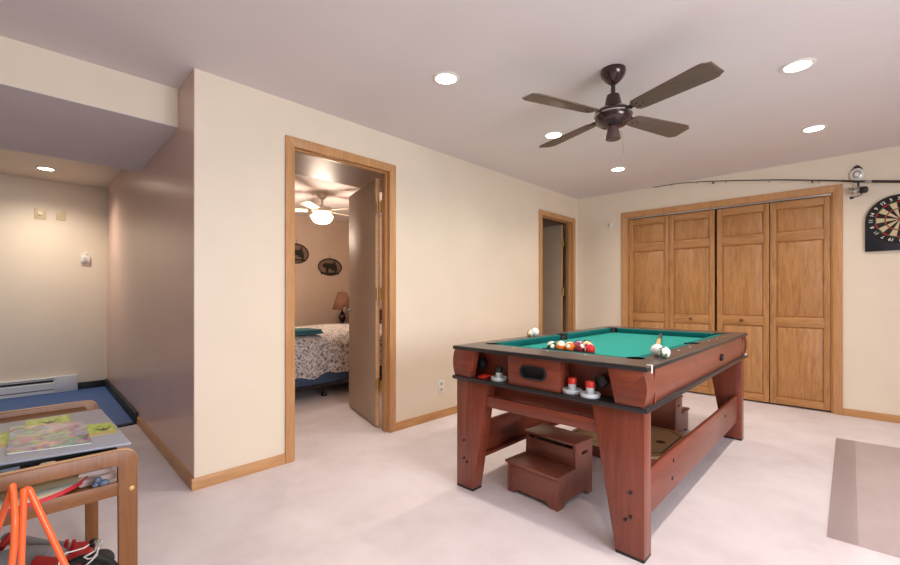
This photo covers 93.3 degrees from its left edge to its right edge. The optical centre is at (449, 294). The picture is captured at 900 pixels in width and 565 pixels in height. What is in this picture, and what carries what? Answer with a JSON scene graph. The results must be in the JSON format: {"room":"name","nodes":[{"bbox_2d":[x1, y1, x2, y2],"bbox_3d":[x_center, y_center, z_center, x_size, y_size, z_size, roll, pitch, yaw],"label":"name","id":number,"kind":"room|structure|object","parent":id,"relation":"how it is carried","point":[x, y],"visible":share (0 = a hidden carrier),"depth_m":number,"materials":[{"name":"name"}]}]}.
{"room":"game room","nodes":[
{"label":"game room","id":0,"kind":"room"},
{"bbox_2d":[107,68,194,477],"bbox_3d":[-2.692,-0.088,3.733,0.124,2.337,3.753,0,0,-45],"label":"wall","id":1,"kind":"structure","parent":0,"point":[151,210],"depth_m":3.01,"materials":[{"name":"beige paint"}]},
{"bbox_2d":[137,416,193,489],"bbox_3d":[-2.017,1.048,2.951,0.013,0.064,1.695,0,0,-45],"label":"baseboard","id":2,"kind":"structure","parent":1,"relation":"attached to","point":[175,464],"depth_m":2.77,"materials":[{"name":"brown wood"}]},
{"bbox_2d":[0,174,348,381],"bbox_3d":[-4.326,-0.088,4.801,0.090,2.337,7.350,0,0,44],"label":"wall","id":3,"kind":"structure","parent":0,"point":[53,304],"depth_m":4.75,"materials":[{"name":"beige paint"}]},
{"bbox_2d":[0,374,77,398],"bbox_3d":[-4.942,0.983,4.044,0.067,0.174,2.106,0,0,44],"label":"baseboard heater","id":4,"kind":"object","parent":3,"relation":"attached to","point":[63,383],"visible":1,"depth_m":4.56,"materials":[{"name":"white metal"}]},
{"bbox_2d":[34,208,45,219],"bbox_3d":[-4.439,-0.878,4.602,0.022,0.116,0.094,0,0,44],"label":"wall plate","id":5,"kind":"object","parent":3,"relation":"attached to","point":[38,213],"depth_m":4.60,"materials":[{"name":"beige plastic"}]},
{"bbox_2d":[56,210,65,220],"bbox_3d":[-4.328,-0.885,4.729,0.007,0.110,0.080,0,0,44],"label":"blank wall plate","id":6,"kind":"object","parent":3,"relation":"attached to","point":[60,215],"visible":1,"depth_m":4.72,"materials":[{"name":"beige plastic"}]},
{"bbox_2d":[81,252,89,262],"bbox_3d":[-4.174,-0.430,4.864,0.043,0.121,0.074,0,0,44],"label":"thermostat","id":7,"kind":"object","parent":3,"relation":"attached to","point":[85,258],"visible":1,"depth_m":4.86,"materials":[{"name":"white plastic"}]},
{"bbox_2d":[295,239,308,263],"bbox_3d":[-2.421,-0.690,6.708,0.021,0.390,0.420,0,0,44],"label":"wall plaque","id":8,"kind":"object","parent":3,"relation":"attached to","point":[301,252],"visible":0.55,"depth_m":6.76,"materials":[{"name":"black metal"}]},
{"bbox_2d":[318,258,341,275],"bbox_3d":[-2.012,-0.505,7.136,0.021,0.360,0.450,0,0,44],"label":"wall plaque","id":9,"kind":"object","parent":3,"relation":"attached to","point":[328,266],"visible":1,"depth_m":7.13,"materials":[{"name":"black metal"}]},
{"bbox_2d":[295,152,381,192],"bbox_3d":[-0.477,-1.133,3.932,0.641,0.247,3.280,0,0,44],"label":"ceiling","id":10,"kind":"structure","parent":0,"point":[305,165],"depth_m":3.50,"materials":[{"name":"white paint"}]},
{"bbox_2d":[380,216,381,307],"bbox_3d":[-0.436,-0.088,6.219,3.748,2.337,0.080,0,0,44],"label":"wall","id":11,"kind":"structure","parent":0,"point":[381,216],"depth_m":6.79,"materials":[{"name":"paint"}]},
{"bbox_2d":[195,69,577,477],"bbox_3d":[0.102,-0.088,4.006,0.090,2.337,4.482,0,0,44],"label":"wall","id":12,"kind":"structure","parent":0,"point":[467,233],"depth_m":2.71,"materials":[{"name":"beige paint"}]},
{"bbox_2d":[191,406,456,490],"bbox_3d":[0.129,1.048,3.960,0.013,0.064,4.486,0,0,44],"label":"baseboard","id":13,"kind":"structure","parent":12,"relation":"attached to","point":[215,478],"depth_m":2.59,"materials":[{"name":"brown wood"}]},
{"bbox_2d":[285,135,395,463],"bbox_3d":[-0.777,0.027,3.078,0.108,2.106,0.900,0,0,44],"label":"trim","id":14,"kind":"structure","parent":12,"relation":"attached to","point":[292,144],"depth_m":3.11,"materials":[{"name":"brown wood"}]},
{"bbox_2d":[343,178,382,425],"bbox_3d":[-0.748,0.059,3.741,0.171,2.018,0.852,0,0,-30],"label":"door","id":15,"kind":"structure","parent":12,"relation":"in","point":[365,205],"depth_m":3.68,"materials":[{"name":"beige paint"}]},
{"bbox_2d":[438,380,443,393],"bbox_3d":[-0.076,0.808,3.749,0.008,0.114,0.070,0,0,44],"label":"wall outlet","id":16,"kind":"object","parent":12,"relation":"attached to","point":[440,382],"visible":1,"depth_m":3.74,"materials":[{"name":"white plastic"}]},
{"bbox_2d":[543,225,566,333],"bbox_3d":[1.263,0.074,5.812,0.171,1.988,0.784,0,0,-43],"label":"door","id":17,"kind":"structure","parent":12,"relation":"in","point":[553,241],"depth_m":5.66,"materials":[{"name":"beige paint"}]},
{"bbox_2d":[539,209,574,334],"bbox_3d":[1.292,0.045,5.239,0.108,2.070,0.861,0,0,44],"label":"trim","id":18,"kind":"structure","parent":12,"relation":"attached to","point":[570,222],"depth_m":5.47,"materials":[{"name":"brown wood"}]},
{"bbox_2d":[0,0,899,222],"bbox_3d":[-0.509,-1.305,2.360,9.200,0.104,9.505,0,0,44],"label":"ceiling","id":19,"kind":"structure","parent":0,"point":[372,64],"depth_m":2.35,"materials":[{"name":"paint"}]},
{"bbox_2d":[35,166,56,170],"bbox_3d":[-4.001,-1.248,4.208,0.160,0.010,0.160,0,0,44],"label":"recessed light","id":20,"kind":"object","parent":19,"relation":"in","point":[37,167],"visible":1,"depth_m":4.19,"materials":[{"name":"white"}]},
{"bbox_2d":[0,36,177,171],"bbox_3d":[-3.481,-1.141,1.649,1.315,0.233,3.966,0,0,44],"label":"soffit","id":21,"kind":"object","parent":19,"relation":"attached to","point":[33,122],"depth_m":2.45,"materials":[{"name":"paint"}]},
{"bbox_2d":[295,192,348,223],"bbox_3d":[-1.556,-1.065,5.266,1.032,0.385,0.992,0,0,44],"label":"ceiling fan","id":22,"kind":"object","parent":19,"relation":"hanging from","point":[321,213],"visible":0.86,"depth_m":5.16,"materials":[{"name":"white glass"}]},
{"bbox_2d":[432,71,459,84],"bbox_3d":[-0.024,-1.252,2.462,0.160,0.010,0.160,0,0,44],"label":"recessed light","id":23,"kind":"object","parent":19,"relation":"in","point":[443,77],"visible":1,"depth_m":2.45,"materials":[{"name":"white"}]},
{"bbox_2d":[543,131,563,138],"bbox_3d":[0.813,-1.252,3.335,0.160,0.010,0.160,0,0,44],"label":"recessed light","id":24,"kind":"object","parent":19,"relation":"in","point":[553,134],"visible":0.88,"depth_m":3.31,"materials":[{"name":"white glass"}]},
{"bbox_2d":[610,167,626,171],"bbox_3d":[1.677,-1.252,4.238,0.160,0.010,0.160,0,0,44],"label":"recessed light","id":25,"kind":"object","parent":19,"relation":"in","point":[615,169],"visible":1,"depth_m":4.22,"materials":[{"name":"white"}]},
{"bbox_2d":[522,61,723,152],"bbox_3d":[0.908,-1.023,2.375,0.899,0.468,0.866,0,0,19],"label":"ceiling fan","id":26,"kind":"object","parent":19,"relation":"hanging from","point":[615,114],"visible":1,"depth_m":2.30,"materials":[{"name":"brown wood"}]},
{"bbox_2d":[779,58,816,73],"bbox_3d":[1.904,-1.252,2.328,0.160,0.010,0.160,0,0,44],"label":"recessed light","id":27,"kind":"object","parent":19,"relation":"in","point":[798,65],"visible":1,"depth_m":2.32,"materials":[{"name":"white"}]},
{"bbox_2d":[800,124,827,132],"bbox_3d":[2.743,-1.252,3.204,0.160,0.010,0.160,0,0,44],"label":"recessed light","id":28,"kind":"object","parent":19,"relation":"in","point":[813,128],"visible":1,"depth_m":3.19,"materials":[{"name":"white glass"}]},
{"bbox_2d":[0,377,899,564],"bbox_3d":[-0.509,1.120,2.360,9.200,0.080,9.505,0,0,44],"label":"floor","id":29,"kind":"structure","parent":0,"point":[802,485],"depth_m":2.16,"materials":[{"name":"beige carpet"}]},
{"bbox_2d":[0,483,68,564],"bbox_3d":[-0.946,0.744,0.925,0.580,0.664,0.122,0,0,-2],"label":"stand","id":30,"kind":"object","parent":29,"relation":"on","point":[18,517],"visible":1,"depth_m":0.93,"materials":[{"name":"orange plastic"}]},
{"bbox_2d":[0,532,117,564],"bbox_3d":[-1.389,0.939,1.475,0.617,0.282,0.291,0,0,14],"label":"shoes","id":31,"kind":"object","parent":29,"relation":"on","point":[39,551],"visible":0.84,"depth_m":1.43,"materials":[{"name":"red fabric"}]},
{"bbox_2d":[0,400,137,564],"bbox_3d":[-1.575,0.755,1.115,0.880,0.651,1.111,0,0,44],"label":"table","id":32,"kind":"object","parent":29,"relation":"on","point":[125,488],"visible":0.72,"depth_m":1.18,"materials":[{"name":"brown wood"}]},
{"bbox_2d":[0,466,19,472],"bbox_3d":[-1.141,0.444,1.028,0.019,0.018,0.140,0,0,44],"label":"marker","id":33,"kind":"object","parent":32,"relation":"on","point":[17,467],"visible":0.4,"depth_m":1.06,"materials":[{"name":"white plastic"}]},
{"bbox_2d":[0,475,87,513],"bbox_3d":[-1.154,0.500,1.105,0.341,0.034,0.298,0,0,-30],"label":"board","id":34,"kind":"object","parent":32,"relation":"on","point":[45,491],"visible":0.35,"depth_m":1.10,"materials":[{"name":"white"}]},
{"bbox_2d":[0,409,130,469],"bbox_3d":[-1.422,0.441,1.106,0.537,0.026,0.871,0,0,44],"label":"game board","id":35,"kind":"object","parent":32,"relation":"on","point":[103,432],"visible":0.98,"depth_m":1.25,"materials":[{"name":"light grey plastic"},{"name":"printed paper"}]},
{"bbox_2d":[6,421,91,454],"bbox_3d":[-1.219,0.425,1.293,0.374,0.005,0.182,0,0,44],"label":"picture book","id":36,"kind":"object","parent":35,"relation":"on","point":[22,439],"visible":1,"depth_m":1.26,"materials":[{"name":"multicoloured printed paper"}]},
{"bbox_2d":[93,425,110,430],"bbox_3d":[-1.113,0.428,1.363,0.058,0.001,0.048,0,0,44],"label":"print","id":37,"kind":"object","parent":35,"relation":"on","point":[103,427],"depth_m":1.36,"materials":[{"name":"yellow paper"}]},
{"bbox_2d":[89,430,117,436],"bbox_3d":[-1.074,0.428,1.317,0.075,0.001,0.033,0,0,-38],"label":"print","id":38,"kind":"object","parent":35,"relation":"on","point":[101,433],"depth_m":1.31,"materials":[{"name":"yellow paper"}]},
{"bbox_2d":[20,447,116,468],"bbox_3d":[-1.462,0.459,0.997,0.508,0.010,1.038,0,0,44],"label":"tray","id":39,"kind":"object","parent":32,"relation":"on","point":[113,448],"depth_m":1.21,"materials":[{"name":"black wood"}]},
{"bbox_2d":[63,485,99,494],"bbox_3d":[-1.590,0.532,1.099,0.836,0.016,1.008,0,0,44],"label":"shelf","id":40,"kind":"object","parent":32,"relation":"attached to","point":[77,489],"depth_m":1.14,"materials":[{"name":"brown wood"}]},
{"bbox_2d":[77,467,116,487],"bbox_3d":[-1.011,0.507,1.207,0.098,0.034,0.094,0,0,44],"label":"crumpled paper","id":41,"kind":"object","parent":32,"relation":"on","point":[109,473],"visible":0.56,"depth_m":1.19,"materials":[{"name":"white paper"}]},
{"bbox_2d":[91,477,108,487],"bbox_3d":[-0.944,0.503,1.148,0.038,0.024,0.024,0,0,-35],"label":"animal","id":42,"kind":"object","parent":32,"relation":"on","point":[98,480],"visible":1,"depth_m":1.14},
{"bbox_2d":[0,379,137,426],"bbox_3d":[-4.666,1.032,2.894,2.053,0.095,3.925,0,0,44],"label":"floor mat","id":43,"kind":"object","parent":29,"relation":"on","point":[108,398],"visible":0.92,"depth_m":4.28,"materials":[{"name":"blue plastic"}]},
{"bbox_2d":[295,323,381,395],"bbox_3d":[-1.572,0.734,5.230,1.590,0.691,1.940,0,0,44],"label":"bed","id":44,"kind":"object","parent":29,"relation":"on","point":[321,360],"visible":0.3,"depth_m":4.44,"materials":[{"name":"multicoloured fabric"}]},
{"bbox_2d":[295,328,322,335],"bbox_3d":[-1.617,0.384,4.428,0.320,0.048,0.480,0,0,44],"label":"folded towel","id":45,"kind":"object","parent":44,"relation":"on","point":[298,331],"visible":0.54,"depth_m":4.41,"materials":[{"name":"teal fabric"}]},
{"bbox_2d":[380,308,381,322],"bbox_3d":[-0.972,0.647,6.359,0.940,0.865,0.450,0,0,44],"label":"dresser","id":46,"kind":"object","parent":29,"relation":"on","point":[380,308],"visible":0.02,"depth_m":6.10,"materials":[{"name":"brown wood"}]},
{"bbox_2d":[505,423,593,511],"bbox_3d":[0.548,0.929,2.343,0.355,0.301,0.338,0,0,-42],"label":"step stool","id":47,"kind":"object","parent":29,"relation":"on","point":[555,466],"visible":1,"depth_m":2.28,"materials":[{"name":"brown wood"}]},
{"bbox_2d":[452,326,747,563],"bbox_3d":[1.130,0.680,2.801,1.064,0.800,2.132,0,0,44],"label":"pool table","id":48,"kind":"object","parent":29,"relation":"on","point":[632,382],"visible":0.93,"depth_m":2.11,"materials":[{"name":"brown wood"}]},
{"bbox_2d":[477,374,492,378],"bbox_3d":[0.192,0.442,2.318,0.084,0.016,0.078,0,0,44],"label":"puck","id":49,"kind":"object","parent":48,"relation":"on","point":[483,376],"visible":0.96,"depth_m":2.29,"materials":[{"name":"red plastic"}]},
{"bbox_2d":[491,366,507,381],"bbox_3d":[0.260,0.414,2.243,0.088,0.071,0.088,0,0,44],"label":"air hockey pusher","id":50,"kind":"object","parent":48,"relation":"on","point":[498,377],"visible":1,"depth_m":2.23,"materials":[{"name":"white plastic"}]},
{"bbox_2d":[496,334,559,345],"bbox_3d":[0.527,0.303,2.776,0.042,0.040,0.758,0,0,44],"label":"cushion","id":51,"kind":"object","parent":48,"relation":"on","point":[538,340],"depth_m":2.77,"materials":[{"name":"teal fabric"}]},
{"bbox_2d":[527,330,532,336],"bbox_3d":[0.543,0.262,2.889,0.044,0.044,0.044,0,0,44],"label":"ball","id":52,"kind":"object","parent":48,"relation":"on","point":[529,333],"visible":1,"depth_m":2.87,"materials":[{"name":"beige plastic"}]},
{"bbox_2d":[524,367,543,378],"bbox_3d":[0.418,0.377,2.071,0.132,0.052,0.004,0,0,44],"label":"pocket","id":53,"kind":"object","parent":48,"relation":"on","point":[528,372],"depth_m":2.07,"materials":[{"name":"black rubber"}]},
{"bbox_2d":[531,328,538,335],"bbox_3d":[0.589,0.256,2.946,0.057,0.057,0.057,0,0,44],"label":"ball","id":54,"kind":"object","parent":48,"relation":"on","point":[535,331],"visible":0.9,"depth_m":2.92,"materials":[{"name":"white plastic"}]},
{"bbox_2d":[547,341,555,348],"bbox_3d":[0.589,0.294,2.457,0.056,0.057,0.056,0,0,13],"label":"ball","id":55,"kind":"object","parent":48,"relation":"on","point":[551,344],"visible":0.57,"depth_m":2.44,"materials":[{"name":"white plastic"}]},
{"bbox_2d":[556,342,564,349],"bbox_3d":[0.631,0.294,2.417,0.056,0.057,0.057,0,0,0],"label":"ball","id":56,"kind":"object","parent":48,"relation":"on","point":[560,345],"visible":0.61,"depth_m":2.40,"materials":[{"name":"orange plastic"}]},
{"bbox_2d":[495,344,625,357],"bbox_3d":[0.538,0.303,2.192,0.755,0.040,0.042,0,0,44],"label":"cushion","id":57,"kind":"object","parent":48,"relation":"on","point":[495,344],"depth_m":2.14,"materials":[{"name":"teal fabric"}]},
{"bbox_2d":[542,347,594,353],"bbox_3d":[0.746,0.314,2.453,0.319,0.017,0.279,0,0,44],"label":"ball rack","id":58,"kind":"object","parent":48,"relation":"on","point":[546,347],"visible":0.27,"depth_m":2.34,"materials":[{"name":"black plastic"}]},
{"bbox_2d":[565,343,574,350],"bbox_3d":[0.673,0.294,2.377,0.056,0.057,0.057,0,0,-44],"label":"ball","id":59,"kind":"object","parent":48,"relation":"on","point":[569,346],"visible":0.79,"depth_m":2.36,"materials":[{"name":"orange plastic"}]},
{"bbox_2d":[562,377,581,394],"bbox_3d":[0.562,0.414,1.954,0.088,0.071,0.088,0,0,44],"label":"air hockey pusher","id":60,"kind":"object","parent":48,"relation":"on","point":[571,389],"visible":0.97,"depth_m":1.94,"materials":[{"name":"white plastic"}]},
{"bbox_2d":[575,343,584,351],"bbox_3d":[0.715,0.294,2.337,0.057,0.057,0.057,0,0,-37],"label":"ball","id":61,"kind":"object","parent":48,"relation":"on","point":[578,347],"visible":0.78,"depth_m":2.32,"materials":[{"name":"plastic"}]},
{"bbox_2d":[565,328,610,338],"bbox_3d":[1.116,0.303,3.391,0.042,0.040,0.758,0,0,44],"label":"cushion","id":62,"kind":"object","parent":48,"relation":"on","point":[600,331],"depth_m":3.35,"materials":[{"name":"teal fabric"}]},
{"bbox_2d":[584,344,594,351],"bbox_3d":[0.756,0.294,2.297,0.056,0.057,0.057,0,0,-24],"label":"ball","id":63,"kind":"object","parent":48,"relation":"on","point":[588,348],"visible":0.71,"depth_m":2.28,"materials":[{"name":"red plastic"}]},
{"bbox_2d":[580,380,600,398],"bbox_3d":[0.620,0.414,1.879,0.088,0.071,0.088,0,0,44],"label":"air hockey pusher","id":64,"kind":"object","parent":48,"relation":"on","point":[589,393],"visible":1,"depth_m":1.86,"materials":[{"name":"white plastic"}]},
{"bbox_2d":[650,344,661,355],"bbox_3d":[0.960,0.256,1.968,0.057,0.057,0.057,0,0,44],"label":"ball","id":65,"kind":"object","parent":48,"relation":"on","point":[654,349],"visible":0.77,"depth_m":1.95,"materials":[{"name":"white plastic"}]},
{"bbox_2d":[656,333,661,343],"bbox_3d":[1.361,0.307,2.775,0.032,0.031,1.322,0,0,28],"label":"stick","id":66,"kind":"object","parent":48,"relation":"on","point":[658,341],"visible":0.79,"depth_m":2.83,"materials":[{"name":"brown wood"}]},
{"bbox_2d":[638,344,688,357],"bbox_3d":[1.121,0.303,2.206,0.042,0.040,0.758,0,0,44],"label":"cushion","id":67,"kind":"object","parent":48,"relation":"on","point":[649,355],"depth_m":2.21,"materials":[{"name":"teal fabric"}]},
{"bbox_2d":[658,347,670,357],"bbox_3d":[0.964,0.258,1.913,0.052,0.052,0.052,0,0,44],"label":"ball","id":68,"kind":"object","parent":48,"relation":"on","point":[664,352],"visible":1,"depth_m":1.90,"materials":[{"name":"white plastic"}]},
{"bbox_2d":[617,328,714,337],"bbox_3d":[1.699,0.303,3.405,0.755,0.040,0.042,0,0,44],"label":"cushion","id":69,"kind":"object","parent":48,"relation":"on","point":[689,334],"depth_m":3.38,"materials":[{"name":"teal fabric"}]},
{"bbox_2d":[690,334,722,342],"bbox_3d":[1.711,0.303,2.821,0.042,0.040,0.758,0,0,44],"label":"cushion","id":70,"kind":"object","parent":48,"relation":"on","point":[716,335],"depth_m":2.77,"materials":[{"name":"teal fabric"}]},
{"bbox_2d":[571,426,685,463],"bbox_3d":[1.251,1.032,2.998,0.660,0.097,0.660,0,0,44],"label":"board","id":71,"kind":"object","parent":29,"relation":"on","point":[662,439],"visible":0.19,"depth_m":2.87,"materials":[{"name":"brown wood"}]},
{"bbox_2d":[651,395,689,431],"bbox_3d":[1.685,0.929,3.408,0.338,0.301,0.355,0,0,44],"label":"step stool","id":72,"kind":"object","parent":29,"relation":"on","point":[672,416],"visible":0.48,"depth_m":3.23,"materials":[{"name":"brown wood"}]},
{"bbox_3d":[-1.782,0.778,6.774,0.555,0.605,0.480,0,0,44],"label":"nightstand","id":73,"kind":"object","parent":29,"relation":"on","visible":0},
{"bbox_2d":[332,290,348,323],"bbox_3d":[-1.724,0.198,6.802,0.313,0.555,0.313,0,0,44],"label":"table lamp","id":74,"kind":"object","parent":73,"relation":"on","point":[342,300],"visible":0.82,"depth_m":6.72,"materials":[{"name":"brown metal"}]},
{"bbox_2d":[543,218,565,331],"bbox_3d":[0.751,-0.088,5.875,1.558,2.337,1.065,0,0,44],"label":"wall","id":75,"kind":"structure","parent":0,"point":[546,222],"depth_m":5.76,"materials":[{"name":"paint"}]},
{"bbox_2d":[632,195,830,330],"bbox_3d":[3.096,-0.088,4.802,2.134,2.337,0.630,0,0,44],"label":"wall","id":76,"kind":"structure","parent":0,"point":[830,195],"depth_m":5.09,"materials":[{"name":"beige paint"}]},
{"bbox_2d":[578,146,899,415],"bbox_3d":[3.544,-0.088,3.876,5.242,2.337,0.090,0,0,44],"label":"wall","id":77,"kind":"structure","parent":0,"point":[871,280],"depth_m":3.81,"materials":[{"name":"beige paint"}]},
{"bbox_2d":[629,215,668,328],"bbox_3d":[2.338,0.077,5.002,0.447,1.970,0.030,0,0,44],"label":"door","id":78,"kind":"structure","parent":77,"relation":"in","point":[648,237],"depth_m":4.99,"materials":[{"name":"brown wood"}]},
{"bbox_2d":[669,210,714,394],"bbox_3d":[2.653,0.077,4.678,0.447,1.970,0.063,0,0,44],"label":"door","id":79,"kind":"structure","parent":77,"relation":"in","point":[691,235],"depth_m":4.67,"materials":[{"name":"brown wood"}]},
{"bbox_2d":[621,184,842,414],"bbox_3d":[2.848,0.041,4.543,1.986,2.078,0.128,0,0,44],"label":"trim","id":80,"kind":"structure","parent":77,"relation":"attached to","point":[836,191],"depth_m":3.87,"materials":[{"name":"brown wood"}]},
{"bbox_2d":[717,203,769,401],"bbox_3d":[2.992,0.077,4.354,0.447,1.970,0.063,0,0,44],"label":"door","id":81,"kind":"structure","parent":77,"relation":"in","point":[743,233],"depth_m":4.32,"materials":[{"name":"brown wood"}]},
{"bbox_2d":[653,179,899,198],"bbox_3d":[3.205,-1.038,4.054,2.422,0.407,0.120,0,0,44],"label":"fishing rod","id":82,"kind":"object","parent":77,"relation":"attached to","point":[863,189],"visible":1,"depth_m":3.73,"materials":[{"name":"black"}]},
{"bbox_2d":[770,196,830,410],"bbox_3d":[3.331,0.077,4.052,0.447,1.970,0.030,0,0,44],"label":"door","id":83,"kind":"structure","parent":77,"relation":"in","point":[800,230],"depth_m":4.04,"materials":[{"name":"brown wood"}]},
{"bbox_2d":[849,165,864,179],"bbox_3d":[3.585,-1.076,3.744,0.097,0.146,0.043,0,0,44],"label":"reel","id":84,"kind":"object","parent":77,"relation":"attached to","point":[858,173],"visible":0.99,"depth_m":3.73,"materials":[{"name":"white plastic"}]},
{"bbox_2d":[843,408,899,422],"bbox_3d":[3.509,1.048,3.837,5.039,0.064,0.013,0,0,44],"label":"baseboard","id":85,"kind":"structure","parent":77,"relation":"attached to","point":[846,412],"depth_m":3.69,"materials":[{"name":"brown wood"}]},
{"bbox_2d":[865,194,899,251],"bbox_3d":[3.773,-0.612,3.562,0.424,0.470,0.046,0,0,44],"label":"dartboard","id":86,"kind":"object","parent":77,"relation":"attached to","point":[882,221],"visible":1,"depth_m":3.61,"materials":[{"name":"black plastic"}]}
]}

